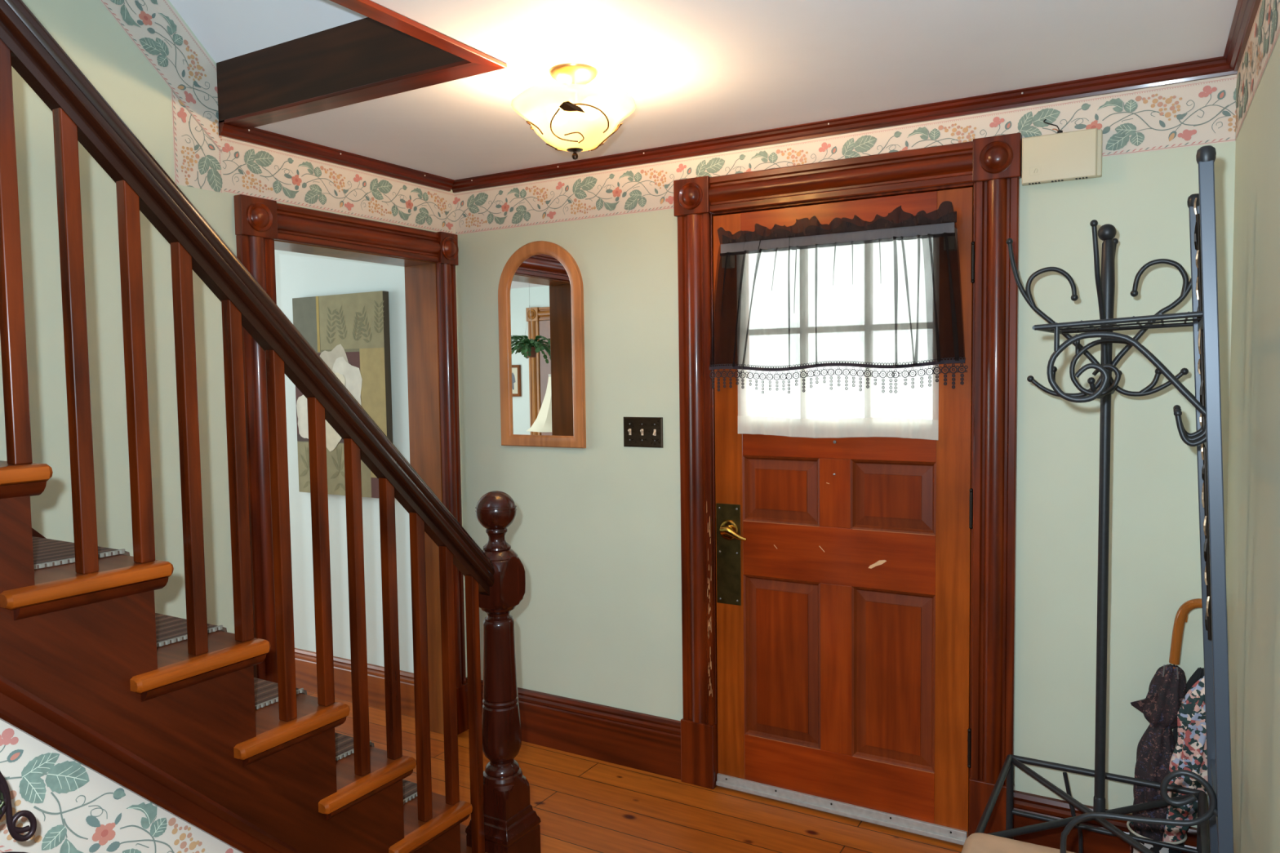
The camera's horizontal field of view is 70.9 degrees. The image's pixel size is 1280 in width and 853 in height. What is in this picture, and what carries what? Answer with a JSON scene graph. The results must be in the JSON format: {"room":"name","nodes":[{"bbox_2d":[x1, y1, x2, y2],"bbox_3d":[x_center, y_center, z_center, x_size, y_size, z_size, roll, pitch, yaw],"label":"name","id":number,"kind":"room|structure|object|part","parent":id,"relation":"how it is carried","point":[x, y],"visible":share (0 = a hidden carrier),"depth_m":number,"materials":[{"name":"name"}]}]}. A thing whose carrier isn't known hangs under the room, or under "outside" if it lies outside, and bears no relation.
{"room":"entrance hall","nodes":[
{"label":"entrance hall","id":0,"kind":"room"},
{"bbox_2d":[0,0,466,677],"bbox_3d":[-2.114,-1.067,1.624,0.160,5.000,5.000,1,4,30],"label":"wall","id":1,"kind":"structure","parent":0,"point":[86,30],"depth_m":2.55,"materials":[{"name":"green paint"}]},
{"bbox_2d":[100,0,222,152],"bbox_3d":[-1.857,-1.871,1.872,0.002,2.145,2.082,1,4,30],"label":"wallpaper border","id":2,"kind":"object","parent":1,"relation":"attached to","point":[154,27],"visible":1,"depth_m":2.69,"materials":[{"name":"beige"}]},
{"bbox_2d":[170,88,223,192],"bbox_3d":[-1.355,-0.872,2.758,0.002,0.280,0.162,1,4,30],"label":"wallpaper border","id":3,"kind":"object","parent":1,"relation":"attached to","point":[197,161],"visible":1,"depth_m":2.75,"materials":[{"name":"beige"}]},
{"bbox_2d":[217,120,454,191],"bbox_3d":[-1.042,-0.963,3.258,0.034,0.043,1.044,1,4,30],"label":"crown molding","id":4,"kind":"structure","parent":1,"relation":"attached to","point":[255,135],"depth_m":3.17,"materials":[{"name":"brown wood"}]},
{"bbox_2d":[221,136,455,234],"bbox_3d":[-1.042,-0.857,3.290,0.002,0.173,1.069,1,4,30],"label":"wallpaper border","id":5,"kind":"object","parent":1,"relation":"attached to","point":[249,169],"visible":1,"depth_m":3.20,"materials":[{"name":"beige"}]},
{"bbox_2d":[233,194,468,734],"bbox_3d":[-1.076,0.276,3.390,0.227,2.089,1.010,1,4,30],"label":"door frame","id":6,"kind":"structure","parent":1,"relation":"attached to","point":[263,226],"depth_m":3.59,"materials":[{"name":"brown wood"}]},
{"bbox_3d":[-1.234,0.265,2.973,0.034,1.762,0.128,1,4,30],"label":"casing","id":7,"kind":"part","parent":6,"relation":"part of","materials":[{"name":"brown wood"}]},
{"bbox_3d":[-1.016,-0.703,3.310,0.034,0.120,0.771,1,4,30],"label":"head casing","id":8,"kind":"part","parent":6,"relation":"part of","materials":[{"name":"brown wood"}]},
{"bbox_3d":[-0.781,0.215,3.740,0.034,1.762,0.094,1,4,30],"label":"casing","id":9,"kind":"part","parent":6,"relation":"part of","materials":[{"name":"brown wood"}]},
{"bbox_2d":[168,0,367,62],"bbox_3d":[-1.828,-2.186,0.830,1.100,2.384,4.050,1,4,30],"label":"ceiling","id":10,"kind":"structure","parent":0,"point":[227,29],"depth_m":2.62,"materials":[{"name":"paint"}]},
{"bbox_2d":[216,17,481,122],"bbox_3d":[-0.864,-1.035,2.555,1.049,0.189,0.024,1,4,30],"label":"fascia","id":11,"kind":"object","parent":10,"relation":"attached to","point":[365,51],"visible":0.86,"depth_m":2.57,"materials":[{"name":"brown wood"}]},
{"bbox_2d":[372,0,496,58],"bbox_3d":[-1.388,-2.132,0.545,0.050,2.570,4.000,1,4,30],"label":"trim","id":12,"kind":"structure","parent":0,"point":[372,1],"depth_m":2.18,"materials":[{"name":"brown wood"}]},
{"bbox_2d":[224,0,506,128],"bbox_3d":[-1.775,-0.834,0.916,1.080,0.012,3.900,1,4,30],"label":"trim","id":13,"kind":"structure","parent":12,"relation":"attached to","point":[476,62],"depth_m":2.39,"materials":[{"name":"brown wood"}]},
{"bbox_3d":[-0.819,-0.943,2.564,1.052,0.010,0.083,1,4,30],"label":"edge trim","id":14,"kind":"part","parent":13,"relation":"part of","materials":[{"name":"brown wood"}]},
{"bbox_3d":[-1.342,-0.826,0.661,0.075,0.012,3.899,1,4,30],"label":"edge trim","id":15,"kind":"part","parent":13,"relation":"part of","materials":[{"name":"brown wood"}]},
{"bbox_2d":[306,690,963,852],"bbox_3d":[-2.286,1.471,1.950,6.800,0.100,5.300,1,4,30],"label":"floor","id":16,"kind":"structure","parent":0,"point":[583,804],"depth_m":3.07,"materials":[{"name":"brown wood"}]},
{"bbox_2d":[0,771,36,852],"bbox_3d":[-0.920,0.949,1.196,0.181,0.988,0.304,1,4,30],"label":"screen","id":17,"kind":"object","parent":16,"relation":"on","point":[6,806],"visible":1,"depth_m":1.25,"materials":[{"name":"black metal"}]},
{"bbox_3d":[-0.936,0.522,1.144,0.020,0.118,0.230,1,4,30],"label":"pebbled panel","id":18,"kind":"part","parent":17,"relation":"part of","materials":[{"name":"green glass"}]},
{"bbox_3d":[-0.941,0.522,1.147,0.009,0.129,0.245,1,4,30],"label":"scroll frame","id":19,"kind":"part","parent":17,"relation":"part of","materials":[{"name":"grey metal"}]},
{"bbox_2d":[0,0,541,852],"bbox_3d":[-1.286,-0.049,1.859,1.068,2.917,2.090,1,4,30],"label":"staircase","id":20,"kind":"structure","parent":16,"relation":"on","point":[84,674],"depth_m":1.73,"materials":[{"name":"brown wood"}]},
{"bbox_3d":[-1.026,0.107,1.346,0.026,0.024,0.244,1,4,30],"label":"cove moulding","id":21,"kind":"part","parent":20,"relation":"part of","materials":[{"name":"brown wood"}]},
{"bbox_2d":[32,536,129,569],"bbox_3d":[-1.309,0.257,1.811,0.690,0.051,0.176,1,4,30],"label":"mat","id":22,"kind":"object","parent":20,"relation":"on","point":[47,553],"visible":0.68,"depth_m":1.69,"materials":[{"name":"beige carpet"}]},
{"bbox_3d":[-0.924,0.291,1.526,0.026,0.024,0.244,1,4,30],"label":"cove moulding","id":23,"kind":"part","parent":20,"relation":"part of","materials":[{"name":"brown wood"}]},
{"bbox_3d":[-0.938,0.537,1.515,0.031,1.734,1.725,1,4,30],"label":"stringer moulding","id":24,"kind":"part","parent":20,"relation":"part of","materials":[{"name":"brown wood"}]},
{"bbox_2d":[155,613,226,647],"bbox_3d":[-1.207,0.441,1.991,0.690,0.051,0.176,1,4,30],"label":"mat","id":25,"kind":"object","parent":20,"relation":"on","point":[169,629],"visible":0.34,"depth_m":1.87,"materials":[{"name":"beige"}]},
{"bbox_3d":[-0.822,0.475,1.705,0.026,0.024,0.244,1,4,30],"label":"cove moulding","id":26,"kind":"part","parent":20,"relation":"part of","materials":[{"name":"brown wood"}]},
{"bbox_3d":[-0.922,-0.473,1.562,0.068,2.047,1.995,1,4,30],"label":"handrail","id":27,"kind":"part","parent":20,"relation":"part of","materials":[{"name":"brown wood"}]},
{"bbox_2d":[253,677,306,710],"bbox_3d":[-1.105,0.625,2.170,0.690,0.051,0.176,1,4,30],"label":"mat","id":28,"kind":"object","parent":20,"relation":"on","point":[266,692],"visible":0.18,"depth_m":2.05,"materials":[{"name":"beige"}]},
{"bbox_3d":[-0.720,0.659,1.885,0.026,0.024,0.244,1,4,30],"label":"cove moulding","id":29,"kind":"part","parent":20,"relation":"part of","materials":[{"name":"brown wood"}]},
{"bbox_2d":[334,732,374,761],"bbox_3d":[-1.003,0.809,2.350,0.690,0.051,0.176,1,4,30],"label":"mat","id":30,"kind":"object","parent":20,"relation":"on","point":[344,744],"visible":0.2,"depth_m":2.22,"materials":[{"name":"beige"}]},
{"bbox_3d":[-0.618,0.844,2.064,0.026,0.024,0.244,1,4,30],"label":"cove moulding","id":31,"kind":"part","parent":20,"relation":"part of","materials":[{"name":"brown wood"}]},
{"bbox_2d":[402,779,417,804],"bbox_3d":[-0.901,0.994,2.529,0.690,0.051,0.176,1,4,30],"label":"mat","id":32,"kind":"object","parent":20,"relation":"on","point":[409,788],"visible":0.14,"depth_m":2.40,"materials":[{"name":"beige fabric"}]},
{"bbox_3d":[-0.516,1.028,2.244,0.026,0.024,0.244,1,4,30],"label":"cove moulding","id":33,"kind":"part","parent":20,"relation":"part of","materials":[{"name":"brown wood"}]},
{"bbox_3d":[-0.390,0.677,2.503,0.108,0.800,0.108,1,4,30],"label":"newel post","id":34,"kind":"part","parent":20,"relation":"part of","materials":[{"name":"brown wood"}]},
{"bbox_2d":[720,786,963,845],"bbox_3d":[0.697,1.307,3.116,0.874,0.012,0.150,1,4,30],"label":"threshold","id":35,"kind":"object","parent":16,"relation":"on","point":[720,786],"visible":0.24,"depth_m":3.03,"materials":[{"name":"metal"}]},
{"bbox_2d":[961,832,1074,852],"bbox_3d":[0.779,1.145,1.647,0.448,0.500,0.578,1,4,30],"label":"bench","id":36,"kind":"object","parent":16,"relation":"on","point":[978,842],"visible":1,"depth_m":1.89,"materials":[{"name":"beige wood"}]},
{"bbox_2d":[974,219,1209,852],"bbox_3d":[1.129,0.433,2.216,0.495,1.846,0.543,1,4,30],"label":"coat rack","id":37,"kind":"object","parent":16,"relation":"on","point":[1104,278],"visible":0.76,"depth_m":2.21,"materials":[{"name":"black metal"}]},
{"bbox_3d":[1.068,1.144,2.599,0.026,0.386,0.025,1,4,30],"label":"leg","id":38,"kind":"part","parent":37,"relation":"part of","materials":[{"name":"black metal"}]},
{"bbox_3d":[1.137,1.050,2.251,0.488,0.174,0.537,1,4,30],"label":"frame","id":39,"kind":"part","parent":37,"relation":"part of","materials":[{"name":"black metal"}]},
{"bbox_3d":[1.472,1.152,2.361,0.026,0.386,0.025,1,4,30],"label":"leg","id":40,"kind":"part","parent":37,"relation":"part of","materials":[{"name":"black metal"}]},
{"bbox_2d":[1031,145,1233,852],"bbox_3d":[1.038,0.435,1.869,0.370,1.885,0.480,1,4,30],"label":"hall tree","id":41,"kind":"object","parent":16,"relation":"on","point":[1207,437],"visible":1,"depth_m":1.62,"materials":[{"name":"black metal"}]},
{"bbox_2d":[1031,311,1202,333],"bbox_3d":[0.994,-0.209,1.853,0.289,0.027,0.460,1,4,30],"label":"shelf","id":42,"kind":"object","parent":41,"relation":"attached to","point":[1197,323],"depth_m":1.72,"materials":[{"name":"black metal"}]},
{"bbox_3d":[1.119,-0.204,1.780,0.016,0.016,0.450,1,4,30],"label":"cross rail","id":43,"kind":"part","parent":41,"relation":"part of","materials":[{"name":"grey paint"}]},
{"bbox_3d":[1.264,0.442,1.998,0.108,1.850,0.023,1,4,30],"label":"post","id":44,"kind":"part","parent":41,"relation":"part of","materials":[{"name":"black metal"}]},
{"bbox_3d":[1.180,0.004,1.889,0.041,0.901,0.047,-4,5,-45],"label":"vine stem","id":45,"kind":"part","parent":41,"relation":"part of","materials":[{"name":"black metal"}]},
{"bbox_3d":[1.169,0.760,1.813,0.016,0.016,0.450,1,4,30],"label":"cross rail","id":46,"kind":"part","parent":41,"relation":"part of","materials":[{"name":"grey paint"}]},
{"bbox_3d":[1.040,0.464,1.608,0.103,1.858,0.023,1,4,30],"label":"post","id":47,"kind":"part","parent":41,"relation":"part of","materials":[{"name":"black metal"}]},
{"bbox_2d":[1126,821,1186,852],"bbox_3d":[1.431,1.226,2.494,0.146,0.224,0.146,1,4,30],"label":"pot","id":48,"kind":"object","parent":16,"relation":"on","point":[1130,825],"visible":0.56,"depth_m":2.44,"materials":[{"name":"ceramic"}]},
{"bbox_2d":[1130,598,1202,841],"bbox_3d":[1.461,0.884,2.460,0.213,0.852,0.080,1,4,30],"label":"umbrella","id":49,"kind":"object","parent":48,"relation":"in","point":[1161,706],"visible":0.81,"depth_m":2.45,"materials":[{"name":"fabric"}]},
{"bbox_3d":[1.491,0.586,2.418,0.130,0.253,0.029,2,4,37],"label":"crook handle","id":50,"kind":"part","parent":49,"relation":"part of","materials":[{"name":"wood"}]},
{"bbox_2d":[1162,676,1208,842],"bbox_3d":[1.474,0.917,2.412,0.078,0.792,0.143,-3,4,-35],"label":"umbrella","id":51,"kind":"object","parent":48,"relation":"in","point":[1189,753],"visible":0.52,"depth_m":2.39,"materials":[{"name":"fabric"}]},
{"bbox_2d":[1172,667,1204,746],"bbox_3d":[1.502,0.984,2.504,0.123,0.646,0.042,1,4,30],"label":"umbrella","id":52,"kind":"object","parent":48,"relation":"in","point":[1198,673],"visible":0.1,"depth_m":2.47,"materials":[{"name":"black fabric"}]},
{"bbox_2d":[255,0,1237,179],"bbox_3d":[-0.712,-0.904,0.895,3.000,0.100,5.150,1,4,30],"label":"ceiling","id":53,"kind":"structure","parent":0,"point":[692,70],"depth_m":2.33,"materials":[{"name":"paint"}]},
{"bbox_2d":[511,62,635,159],"bbox_3d":[-0.173,-0.832,2.409,0.331,0.232,0.330,1,4,30],"label":"ceiling light","id":54,"kind":"object","parent":53,"relation":"attached to","point":[574,115],"visible":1,"depth_m":2.32,"materials":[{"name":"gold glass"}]},
{"bbox_2d":[274,71,1237,827],"bbox_3d":[-1.049,0.057,4.053,6.750,2.450,0.170,1,4,30],"label":"wall","id":55,"kind":"structure","parent":0,"point":[594,531],"depth_m":3.26,"materials":[{"name":"green paint"}]},
{"bbox_2d":[292,290,392,497],"bbox_3d":[-1.356,-0.141,4.099,0.600,0.912,0.039,1,4,30],"label":"canvas painting","id":56,"kind":"object","parent":55,"relation":"attached to","point":[349,332],"visible":0.71,"depth_m":4.04,"materials":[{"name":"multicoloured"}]},
{"bbox_2d":[294,648,414,716],"bbox_3d":[-2.422,1.164,4.823,3.540,0.189,0.022,1,4,30],"label":"baseboard","id":57,"kind":"structure","parent":55,"relation":"attached to","point":[305,660],"depth_m":4.19,"materials":[{"name":"brown wood"}]},
{"bbox_2d":[497,240,586,448],"bbox_3d":[-0.395,-0.324,3.553,0.406,0.810,0.022,1,4,30],"label":"wall mirror","id":58,"kind":"object","parent":55,"relation":"attached to","point":[540,289],"visible":1,"depth_m":3.55,"materials":[{"name":"brown wood"}]},
{"bbox_2d":[509,253,573,435],"bbox_3d":[-0.392,-0.321,3.557,0.308,0.717,0.001,1,4,30],"label":"mirror glass","id":59,"kind":"object","parent":58,"relation":"attached to","point":[540,296],"depth_m":3.56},
{"bbox_2d":[466,676,681,780],"bbox_3d":[-0.293,1.192,3.592,1.054,0.214,0.022,1,4,30],"label":"baseboard","id":60,"kind":"structure","parent":55,"relation":"attached to","point":[651,744],"depth_m":3.50,"materials":[{"name":"brown wood"}]},
{"bbox_2d":[623,417,662,448],"bbox_3d":[0.008,0.022,3.342,0.169,0.112,0.016,1,4,30],"label":"light switch","id":61,"kind":"object","parent":55,"relation":"attached to","point":[638,432],"visible":1,"depth_m":3.34,"materials":[{"name":"brown metal"}]},
{"bbox_2d":[712,186,974,845],"bbox_3d":[0.643,0.287,2.983,0.880,2.040,0.105,1,4,30],"label":"door","id":62,"kind":"structure","parent":55,"relation":"in","point":[843,564],"depth_m":2.98,"materials":[{"name":"brown wood"}]},
{"bbox_3d":[0.315,0.454,3.197,0.094,0.360,0.002,1,4,30],"label":"lock plate","id":63,"kind":"part","parent":62,"relation":"part of","materials":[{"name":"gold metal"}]},
{"bbox_3d":[0.329,0.372,3.142,0.106,0.047,0.050,1,4,30],"label":"lever handle","id":64,"kind":"part","parent":62,"relation":"part of","materials":[{"name":"gold metal"}]},
{"bbox_3d":[0.484,0.218,3.091,0.279,0.230,0.013,1,4,30],"label":"panel","id":65,"kind":"part","parent":62,"relation":"part of","materials":[{"name":"brown wood"}]},
{"bbox_3d":[0.493,0.812,3.124,0.281,0.575,0.013,1,4,30],"label":"panel","id":66,"kind":"part","parent":62,"relation":"part of","materials":[{"name":"brown wood"}]},
{"bbox_3d":[0.824,0.818,2.930,0.269,0.575,0.013,1,4,30],"label":"panel","id":67,"kind":"part","parent":62,"relation":"part of","materials":[{"name":"brown wood"}]},
{"bbox_3d":[0.814,0.225,2.897,0.273,0.230,0.013,1,4,30],"label":"panel","id":68,"kind":"part","parent":62,"relation":"part of","materials":[{"name":"brown wood"}]},
{"bbox_2d":[451,56,1236,192],"bbox_3d":[0.390,-0.971,3.041,2.720,0.043,0.034,1,4,30],"label":"crown molding","id":69,"kind":"structure","parent":55,"relation":"attached to","point":[1215,67],"depth_m":2.81,"materials":[{"name":"brown wood"}]},
{"bbox_2d":[454,74,1236,234],"bbox_3d":[0.400,-0.864,3.060,2.720,0.173,0.002,1,4,30],"label":"wallpaper border","id":70,"kind":"object","parent":55,"relation":"attached to","point":[1197,113],"visible":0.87,"depth_m":2.85,"materials":[{"name":"beige"}]},
{"bbox_2d":[673,132,1022,839],"bbox_3d":[0.668,0.223,3.030,1.144,2.186,0.205,1,4,30],"label":"door frame","id":71,"kind":"structure","parent":55,"relation":"attached to","point":[992,166],"depth_m":2.78,"materials":[{"name":"brown wood"}]},
{"bbox_3d":[0.201,0.165,3.227,0.125,1.826,0.034,1,4,30],"label":"casing","id":72,"kind":"part","parent":71,"relation":"part of","materials":[{"name":"brown wood"}]},
{"bbox_3d":[0.623,-0.801,2.915,0.874,0.120,0.034,1,4,30],"label":"head casing","id":73,"kind":"part","parent":71,"relation":"part of","materials":[{"name":"brown wood"}]},
{"bbox_3d":[1.070,0.182,2.715,0.121,1.826,0.034,1,4,30],"label":"casing","id":74,"kind":"part","parent":71,"relation":"part of","materials":[{"name":"brown wood"}]},
{"bbox_2d":[1022,119,1102,185],"bbox_3d":[1.202,-0.793,2.562,0.204,0.189,0.053,1,4,30],"label":"door chime","id":75,"kind":"object","parent":55,"relation":"attached to","point":[1060,156],"visible":1,"depth_m":2.54,"materials":[{"name":"beige plastic"}]},
{"bbox_2d":[1013,790,1196,852],"bbox_3d":[1.359,1.225,2.620,0.502,0.214,0.022,1,4,30],"label":"baseboard","id":76,"kind":"structure","parent":55,"relation":"attached to","point":[1092,842],"depth_m":2.67,"materials":[{"name":"brown wood"}]},
{"bbox_2d":[1225,33,1279,852],"bbox_3d":[0.470,0.252,0.273,0.202,2.450,5.153,1,4,30],"label":"wall","id":77,"kind":"structure","parent":0,"point":[1252,567],"depth_m":1.84,"materials":[{"name":"green paint"}]},
{"bbox_2d":[1223,0,1261,71],"bbox_3d":[0.355,-0.809,0.223,0.034,0.043,4.868,1,4,29],"label":"crown molding","id":78,"kind":"structure","parent":77,"relation":"attached to","point":[1246,11],"depth_m":2.11,"materials":[{"name":"brown wood"}]},
{"bbox_2d":[1235,0,1279,141],"bbox_3d":[0.378,-0.702,0.236,0.002,0.173,4.899,1,4,29],"label":"wallpaper border","id":79,"kind":"object","parent":77,"relation":"attached to","point":[1265,30],"visible":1,"depth_m":1.94,"materials":[{"name":"beige"}]},
{"bbox_3d":[-1.512,0.334,0.634,0.068,2.300,3.750,1,4,30],"label":"wall","id":80,"kind":"structure","parent":0,"visible":0},
{"bbox_2d":[0,720,240,852],"bbox_3d":[-0.974,0.621,1.487,0.002,1.629,1.643,1,4,30],"label":"wallpaper border","id":81,"kind":"object","parent":80,"relation":"attached to","point":[75,808],"visible":0.86,"depth_m":1.52,"materials":[{"name":"beige paper"}]},
{"bbox_3d":[0.623,-0.583,2.923,0.776,0.080,0.044,1,4,30],"label":"curtain rod","id":82,"kind":"object","parent":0,"visible":0},
{"bbox_2d":[737,364,938,439],"bbox_3d":[0.625,-0.295,2.933,0.677,0.669,0.015,1,4,30],"label":"curtain","id":83,"kind":"object","parent":82,"relation":"hanging from","point":[820,411],"visible":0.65,"depth_m":2.93,"materials":[{"name":"white fabric"}]},
{"bbox_2d":[709,200,968,393],"bbox_3d":[0.607,-0.396,2.902,0.863,0.580,0.066,1,4,30],"label":"valance","id":84,"kind":"object","parent":82,"relation":"hanging from","point":[885,292],"visible":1,"depth_m":2.88,"materials":[{"name":"black fabric"}]},
{"bbox_3d":[0.606,-0.161,2.907,0.863,0.110,0.035,1,4,30],"label":"lace trim","id":85,"kind":"part","parent":84,"relation":"part of","materials":[{"name":"black"}]}
]}

